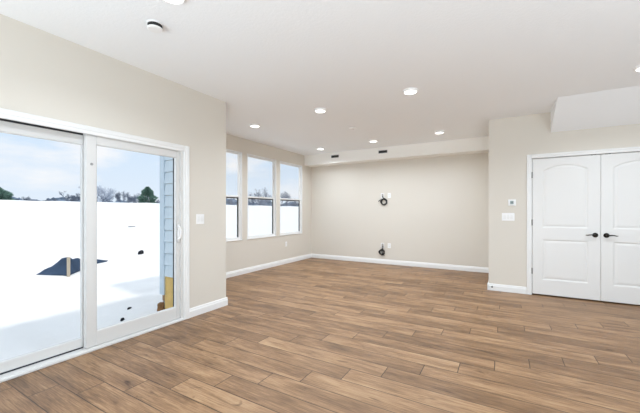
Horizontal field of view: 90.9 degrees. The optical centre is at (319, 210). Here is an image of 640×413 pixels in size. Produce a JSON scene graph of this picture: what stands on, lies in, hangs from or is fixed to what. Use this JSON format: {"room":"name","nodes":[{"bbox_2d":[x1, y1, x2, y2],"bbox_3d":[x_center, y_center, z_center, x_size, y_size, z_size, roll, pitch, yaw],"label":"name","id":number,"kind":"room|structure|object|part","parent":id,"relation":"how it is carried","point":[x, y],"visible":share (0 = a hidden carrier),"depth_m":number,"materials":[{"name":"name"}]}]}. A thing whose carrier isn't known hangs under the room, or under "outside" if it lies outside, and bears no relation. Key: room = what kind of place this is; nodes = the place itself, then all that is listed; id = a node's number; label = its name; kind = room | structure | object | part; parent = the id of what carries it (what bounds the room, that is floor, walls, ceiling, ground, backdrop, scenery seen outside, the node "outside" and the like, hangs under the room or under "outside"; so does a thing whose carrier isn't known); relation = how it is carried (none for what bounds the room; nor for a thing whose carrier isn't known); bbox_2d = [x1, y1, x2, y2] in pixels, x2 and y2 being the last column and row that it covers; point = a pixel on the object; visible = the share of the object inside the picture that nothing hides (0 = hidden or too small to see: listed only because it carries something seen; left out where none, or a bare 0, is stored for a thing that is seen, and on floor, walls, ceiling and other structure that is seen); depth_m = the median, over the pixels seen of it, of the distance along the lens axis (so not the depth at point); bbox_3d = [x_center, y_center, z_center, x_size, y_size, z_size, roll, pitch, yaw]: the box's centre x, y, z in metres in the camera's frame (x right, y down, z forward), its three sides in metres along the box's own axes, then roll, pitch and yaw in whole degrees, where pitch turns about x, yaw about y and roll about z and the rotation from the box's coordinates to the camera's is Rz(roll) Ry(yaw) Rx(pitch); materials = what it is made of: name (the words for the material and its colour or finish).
{"room":"empty living room","nodes":[
{"label":"empty living room","id":0,"kind":"room"},
{"bbox_2d":[0,14,225,307],"bbox_3d":[-2.977,-0.098,1.464,0.150,2.740,6.542,0,0,30],"label":"wall","id":1,"kind":"structure","parent":0,"point":[43,73],"depth_m":3.18,"materials":[{"name":"beige paint"}]},
{"bbox_2d":[0,118,184,382],"bbox_3d":[-2.119,0.280,2.899,0.194,1.985,1.885,0,0,30],"label":"door","id":2,"kind":"structure","parent":1,"relation":"in","point":[91,338],"depth_m":2.88,"materials":[{"name":"white plastic"}]},
{"bbox_3d":[-2.376,0.273,2.537,0.044,1.931,0.940,0,0,30],"label":"fixed panel","id":3,"kind":"part","parent":2,"relation":"part of","materials":[{"name":"clear glass"}]},
{"bbox_3d":[-1.887,0.271,3.261,0.044,1.943,0.954,0,0,30],"label":"sliding panel","id":4,"kind":"part","parent":2,"relation":"part of","materials":[{"name":"clear glass"}]},
{"bbox_3d":[-1.615,0.252,3.629,0.056,0.210,0.038,0,0,30],"label":"pull handle","id":5,"kind":"part","parent":2,"relation":"part of","materials":[{"name":"white plastic"}]},
{"bbox_2d":[0,108,189,318],"bbox_3d":[-2.064,0.254,2.867,0.021,2.037,2.029,0,0,30],"label":"trim","id":6,"kind":"structure","parent":1,"relation":"attached to","point":[8,114],"depth_m":3.30,"materials":[{"name":"white paint"}]},
{"bbox_2d":[196,214,203,223],"bbox_3d":[-1.477,0.100,3.888,0.011,0.122,0.118,0,0,30],"label":"light switch","id":7,"kind":"object","parent":1,"relation":"attached to","point":[199,217],"visible":1,"depth_m":3.88,"materials":[{"name":"white plastic"}]},
{"bbox_2d":[190,297,227,317],"bbox_3d":[-2.901,1.218,1.430,0.017,0.108,6.559,0,0,30],"label":"baseboard","id":8,"kind":"structure","parent":1,"relation":"attached to","point":[216,304],"depth_m":3.98,"materials":[{"name":"white paint"}]},
{"bbox_2d":[160,156,165,294],"bbox_3d":[-2.414,-0.148,4.911,0.108,2.880,0.116,0,0,30],"label":"trim","id":9,"kind":"structure","parent":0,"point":[162,161],"depth_m":4.85,"materials":[{"name":"blue"}]},
{"bbox_2d":[226,134,310,271],"bbox_3d":[-1.342,-0.098,6.783,0.055,2.740,4.298,0,0,30],"label":"wall","id":10,"kind":"structure","parent":0,"point":[244,253],"depth_m":7.08,"materials":[{"name":"beige paint"}]},
{"bbox_2d":[226,149,241,241],"bbox_3d":[-1.843,-0.297,5.939,0.097,1.766,0.968,0,0,30],"label":"window","id":11,"kind":"structure","parent":10,"relation":"in","point":[238,196],"depth_m":6.32,"materials":[{"name":"white paint"}]},
{"bbox_3d":[-1.864,-0.723,5.951,0.026,0.883,0.928,0,0,30],"label":"sash","id":12,"kind":"part","parent":11,"relation":"part of","materials":[{"name":"clear glass"}]},
{"bbox_3d":[-1.840,0.131,5.937,0.026,0.871,0.928,0,0,30],"label":"sash","id":13,"kind":"part","parent":11,"relation":"part of","materials":[{"name":"glass"}]},
{"bbox_2d":[247,154,276,239],"bbox_3d":[-1.288,-0.297,6.895,0.097,1.766,0.968,0,0,30],"label":"window","id":14,"kind":"structure","parent":10,"relation":"in","point":[273,161],"depth_m":7.21,"materials":[{"name":"white paint"}]},
{"bbox_3d":[-1.309,-0.723,6.907,0.026,0.883,0.928,0,0,30],"label":"sash","id":15,"kind":"part","parent":14,"relation":"part of","materials":[{"name":"clear glass"}]},
{"bbox_3d":[-1.285,0.131,6.893,0.026,0.871,0.928,0,0,30],"label":"sash","id":16,"kind":"part","parent":14,"relation":"part of","materials":[{"name":"white paint"}]},
{"bbox_2d":[226,254,310,277],"bbox_3d":[-1.311,1.218,6.765,0.017,0.108,4.298,0,0,30],"label":"baseboard","id":17,"kind":"structure","parent":10,"relation":"attached to","point":[285,261],"depth_m":6.92,"materials":[{"name":"white paint"}]},
{"bbox_2d":[280,161,301,235],"bbox_3d":[-0.739,-0.297,7.839,0.097,1.766,0.963,0,0,30],"label":"window","id":18,"kind":"structure","parent":10,"relation":"in","point":[281,162],"depth_m":8.21,"materials":[{"name":"white paint"}]},
{"bbox_3d":[-0.760,-0.723,7.852,0.026,0.883,0.923,0,0,30],"label":"sash","id":19,"kind":"part","parent":18,"relation":"part of","materials":[{"name":"clear glass"}]},
{"bbox_3d":[-0.736,0.131,7.838,0.026,0.871,0.923,0,0,30],"label":"sash","id":20,"kind":"part","parent":18,"relation":"part of","materials":[{"name":"white paint"}]},
{"bbox_2d":[0,258,639,412],"bbox_3d":[0.969,1.332,1.658,9.190,0.120,11.040,0,0,30],"label":"floor","id":21,"kind":"structure","parent":0,"point":[310,335],"depth_m":2.81,"materials":[{"name":"brown wood"}]},
{"bbox_2d":[0,0,639,155],"bbox_3d":[0.951,-1.351,1.668,9.230,0.475,11.040,0,0,30],"label":"ceiling","id":22,"kind":"structure","parent":0,"point":[470,63],"depth_m":2.97,"materials":[{"name":"white paint"}]},
{"bbox_2d":[146,20,163,32],"bbox_3d":[-1.297,-1.445,2.476,0.120,0.046,0.120,0,0,30],"label":"ceiling sensor","id":23,"kind":"object","parent":22,"relation":"attached to","point":[154,26],"visible":1,"depth_m":2.44,"materials":[{"name":"white plastic"}]},
{"bbox_3d":[-1.297,-1.463,2.476,0.120,0.010,0.120,0,0,30],"label":"plate","id":24,"kind":"part","parent":23,"relation":"part of","materials":[{"name":"white plastic"}]},
{"bbox_2d":[164,0,185,3],"bbox_3d":[-0.998,-1.454,2.124,0.180,0.028,0.180,0,0,30],"label":"recessed light","id":25,"kind":"object","parent":22,"relation":"in","point":[168,1],"visible":1,"depth_m":2.17,"materials":[{"name":"white plastic"}]},
{"bbox_2d":[250,124,259,127],"bbox_3d":[-1.111,-1.454,5.375,0.180,0.028,0.180,0,0,30],"label":"recessed light","id":26,"kind":"object","parent":22,"relation":"in","point":[251,125],"visible":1,"depth_m":5.33,"materials":[{"name":"white"}]},
{"bbox_2d":[314,108,325,112],"bbox_3d":[0.004,-1.454,4.566,0.180,0.028,0.180,0,0,30],"label":"recessed light","id":27,"kind":"object","parent":22,"relation":"in","point":[317,110],"visible":1,"depth_m":4.52,"materials":[{"name":"white"}]},
{"bbox_2d":[403,88,417,94],"bbox_3d":[1.101,-1.454,3.836,0.180,0.028,0.180,0,0,30],"label":"recessed light","id":28,"kind":"object","parent":22,"relation":"in","point":[408,91],"visible":1,"depth_m":3.80,"materials":[{"name":"white"}]},
{"bbox_2d":[633,65,639,71],"bbox_3d":[3.296,-1.454,3.186,0.180,0.028,0.180,0,0,30],"label":"recessed light","id":29,"kind":"object","parent":22,"relation":"in","point":[637,68],"visible":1,"depth_m":3.21,"materials":[{"name":"white"}]},
{"bbox_2d":[311,152,488,267],"bbox_3d":[1.675,-0.098,7.573,4.550,2.740,0.100,0,0,30],"label":"wall","id":30,"kind":"structure","parent":0,"point":[437,209],"depth_m":7.31,"materials":[{"name":"beige paint"}]},
{"bbox_2d":[378,246,384,255],"bbox_3d":[1.486,0.952,7.598,0.158,0.240,0.050,0,0,30],"label":"cable coil","id":31,"kind":"object","parent":30,"relation":"attached to","point":[382,249],"visible":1,"depth_m":7.58,"materials":[{"name":"black"}]},
{"bbox_2d":[378,149,387,153],"bbox_3d":[1.447,-1.365,7.250,0.230,0.084,0.007,0,0,30],"label":"air vent","id":32,"kind":"object","parent":30,"relation":"attached to","point":[386,150],"visible":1,"depth_m":7.26,"materials":[{"name":"black metal"}]},
{"bbox_2d":[305,136,488,166],"bbox_3d":[1.552,-1.335,7.390,4.340,0.265,0.340,0,0,30],"label":"soffit","id":33,"kind":"structure","parent":30,"relation":"attached to","point":[475,145],"depth_m":7.01,"materials":[{"name":"white paint"}]},
{"bbox_2d":[311,254,526,293],"bbox_3d":[3.269,1.218,5.669,9.040,0.108,1.592,0,0,30],"label":"baseboard","id":34,"kind":"structure","parent":30,"relation":"attached to","point":[346,258],"depth_m":6.99,"materials":[{"name":"white paint"}]},
{"bbox_2d":[489,112,639,286],"bbox_3d":[4.785,-0.098,3.957,4.700,2.740,0.120,0,0,30],"label":"wall","id":35,"kind":"structure","parent":0,"point":[511,139],"depth_m":4.89,"materials":[{"name":"beige paint"}]},
{"bbox_2d":[502,213,514,220],"bbox_3d":[2.953,0.092,4.945,0.172,0.122,0.011,0,0,30],"label":"light switch","id":36,"kind":"object","parent":35,"relation":"attached to","point":[505,216],"visible":1,"depth_m":4.94,"materials":[{"name":"white plastic"}]},
{"bbox_2d":[508,199,515,205],"bbox_3d":[2.994,-0.130,4.912,0.104,0.100,0.028,0,0,30],"label":"thermostat","id":37,"kind":"object","parent":35,"relation":"attached to","point":[512,202],"visible":1,"depth_m":4.90,"materials":[{"name":"white plastic"}]},
{"bbox_2d":[532,154,600,300],"bbox_3d":[3.564,0.230,4.588,0.802,2.049,0.096,0,0,30],"label":"door","id":38,"kind":"structure","parent":35,"relation":"in","point":[566,191],"depth_m":4.59,"materials":[{"name":"white paint"}]},
{"bbox_2d":[527,146,639,294],"bbox_3d":[3.941,0.207,4.435,1.735,2.130,0.141,0,0,30],"label":"trim","id":39,"kind":"structure","parent":35,"relation":"attached to","point":[626,149],"depth_m":4.79,"materials":[{"name":"white paint"}]},
{"bbox_2d":[601,152,639,304],"bbox_3d":[4.261,0.230,4.184,0.802,2.049,0.096,0,0,30],"label":"door","id":40,"kind":"structure","parent":35,"relation":"in","point":[620,172],"depth_m":4.29,"materials":[{"name":"white paint"}]},
{"bbox_3d":[-1.930,-0.098,4.622,1.210,2.740,0.030,0,0,30],"label":"wall","id":41,"kind":"structure","parent":0,"visible":0},
{"bbox_2d":[164,157,172,277],"bbox_3d":[-1.943,-0.329,4.595,1.204,2.661,0.030,0,0,30],"label":"siding","id":42,"kind":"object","parent":41,"relation":"attached to","point":[168,205],"depth_m":4.79,"materials":[{"name":"blue"}]},
{"bbox_2d":[165,276,172,308],"bbox_3d":[-1.904,1.359,4.582,1.125,0.725,0.012,0,0,30],"label":"trim","id":43,"kind":"structure","parent":41,"relation":"attached to","point":[168,280],"depth_m":4.81,"materials":[{"name":"yellow wood"}]},
{"bbox_3d":[1.510,-0.368,7.608,0.084,0.124,0.006,0,0,30],"label":"bracket","id":44,"kind":"object","parent":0,"visible":0},
{"bbox_2d":[378,196,386,205],"bbox_3d":[1.511,-0.249,7.583,0.226,0.238,0.051,0,0,30],"label":"cable coil","id":45,"kind":"object","parent":44,"relation":"hanging from","point":[385,199],"visible":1,"depth_m":7.56,"materials":[{"name":"black"}]},
{"label":"outside","id":46,"kind":"structure","parent":0,"visible":0},
{"bbox_2d":[0,200,298,360],"bbox_3d":[-7.092,0.271,63.765,69.718,2.671,153.612,0,0,30],"label":"snow ground","id":47,"kind":"structure","parent":46,"point":[37,312],"depth_m":8.34,"materials":[{"name":"white snow"}]},
{"bbox_2d":[0,187,15,199],"bbox_3d":[-35.395,-1.576,34.605,4.023,2.303,3.776,0,0,30],"label":"evergreen tree","id":48,"kind":"object","parent":47,"relation":"on","point":[4,195],"visible":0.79,"depth_m":34.56,"materials":[{"name":"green plant"}]},
{"bbox_2d":[58,191,76,200],"bbox_3d":[-35.442,-1.489,44.270,2.185,2.695,2.288,0,0,42],"label":"bare tree","id":49,"kind":"object","parent":47,"relation":"on","point":[60,193],"visible":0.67,"depth_m":43.80,"materials":[{"name":"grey plant"}]},
{"bbox_2d":[67,257,69,276],"bbox_3d":[-5.543,1.384,6.943,0.036,0.730,0.056,0,0,30],"label":"wooden stake","id":50,"kind":"object","parent":47,"relation":"on","point":[68,258],"visible":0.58,"depth_m":6.93,"materials":[{"name":"brown wood"}]},
{"bbox_2d":[36,257,107,275],"bbox_3d":[-6.156,1.251,7.861,0.856,0.383,1.948,0,0,-10],"label":"tarp","id":51,"kind":"object","parent":47,"relation":"on","point":[60,268],"visible":0.79,"depth_m":7.17,"materials":[{"name":"blue plastic"}]},
{"bbox_2d":[69,194,79,201],"bbox_3d":[-29.596,-1.395,38.779,2.153,1.641,1.202,0,0,-13],"label":"bare tree","id":52,"kind":"object","parent":47,"relation":"on","point":[73,197],"visible":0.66,"depth_m":38.44,"materials":[{"name":"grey plant"}]},
{"bbox_2d":[12,197,159,202],"bbox_3d":[-37.291,-0.531,48.810,5.457,3.447,30.667,0,0,32],"label":"woodland","id":53,"kind":"object","parent":47,"relation":"on","point":[60,198],"visible":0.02,"depth_m":45.21,"materials":[{"name":"grey plant"}]},
{"bbox_2d":[78,185,115,201],"bbox_3d":[-30.313,-2.117,43.286,3.640,3.412,5.363,0,0,28],"label":"bare tree","id":54,"kind":"object","parent":47,"relation":"on","point":[99,190],"visible":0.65,"depth_m":43.14,"materials":[{"name":"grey plant"}]},
{"bbox_2d":[97,190,112,201],"bbox_3d":[-33.065,-1.689,48.822,3.829,3.056,2.961,0,0,41],"label":"bare tree","id":55,"kind":"object","parent":47,"relation":"on","point":[100,200],"visible":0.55,"depth_m":48.41,"materials":[{"name":"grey plant"}]},
{"bbox_2d":[113,191,138,202],"bbox_3d":[-26.796,-1.689,43.441,3.025,2.220,2.258,0,0,-41],"label":"bare tree","id":56,"kind":"object","parent":47,"relation":"on","point":[117,197],"visible":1,"depth_m":43.18,"materials":[{"name":"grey plant"}]},
{"bbox_2d":[137,186,157,202],"bbox_3d":[-26.749,-2.158,48.729,3.406,3.330,3.707,0,0,30],"label":"evergreen tree","id":57,"kind":"object","parent":47,"relation":"on","point":[147,192],"visible":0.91,"depth_m":48.10,"materials":[{"name":"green plant"}]},
{"bbox_2d":[157,302,164,310],"bbox_3d":[-2.474,1.525,4.908,0.128,0.222,0.118,0,0,-14],"label":"dirt mound","id":58,"kind":"object","parent":47,"relation":"on","point":[160,306],"visible":0.62,"depth_m":4.87,"materials":[{"name":"brown soil"}]},
{"bbox_2d":[250,187,270,205],"bbox_3d":[-13.886,-3.064,72.304,5.857,5.388,6.715,0,0,-27],"label":"bare tree","id":59,"kind":"object","parent":47,"relation":"on","point":[258,201],"visible":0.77,"depth_m":72.68,"materials":[{"name":"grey plant"}]},
{"bbox_2d":[226,198,298,206],"bbox_3d":[-14.689,-0.541,94.195,6.871,5.871,55.261,0,0,30],"label":"woodland","id":60,"kind":"object","parent":47,"relation":"on","point":[268,203],"visible":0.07,"depth_m":90.03,"materials":[{"name":"grey plant"}]},
{"bbox_2d":[271,191,294,205],"bbox_3d":[-8.999,-2.760,79.365,7.485,4.766,5.184,0,0,-31],"label":"bare tree","id":61,"kind":"object","parent":47,"relation":"on","point":[284,195],"visible":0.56,"depth_m":79.67,"materials":[{"name":"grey plant"}]}
]}

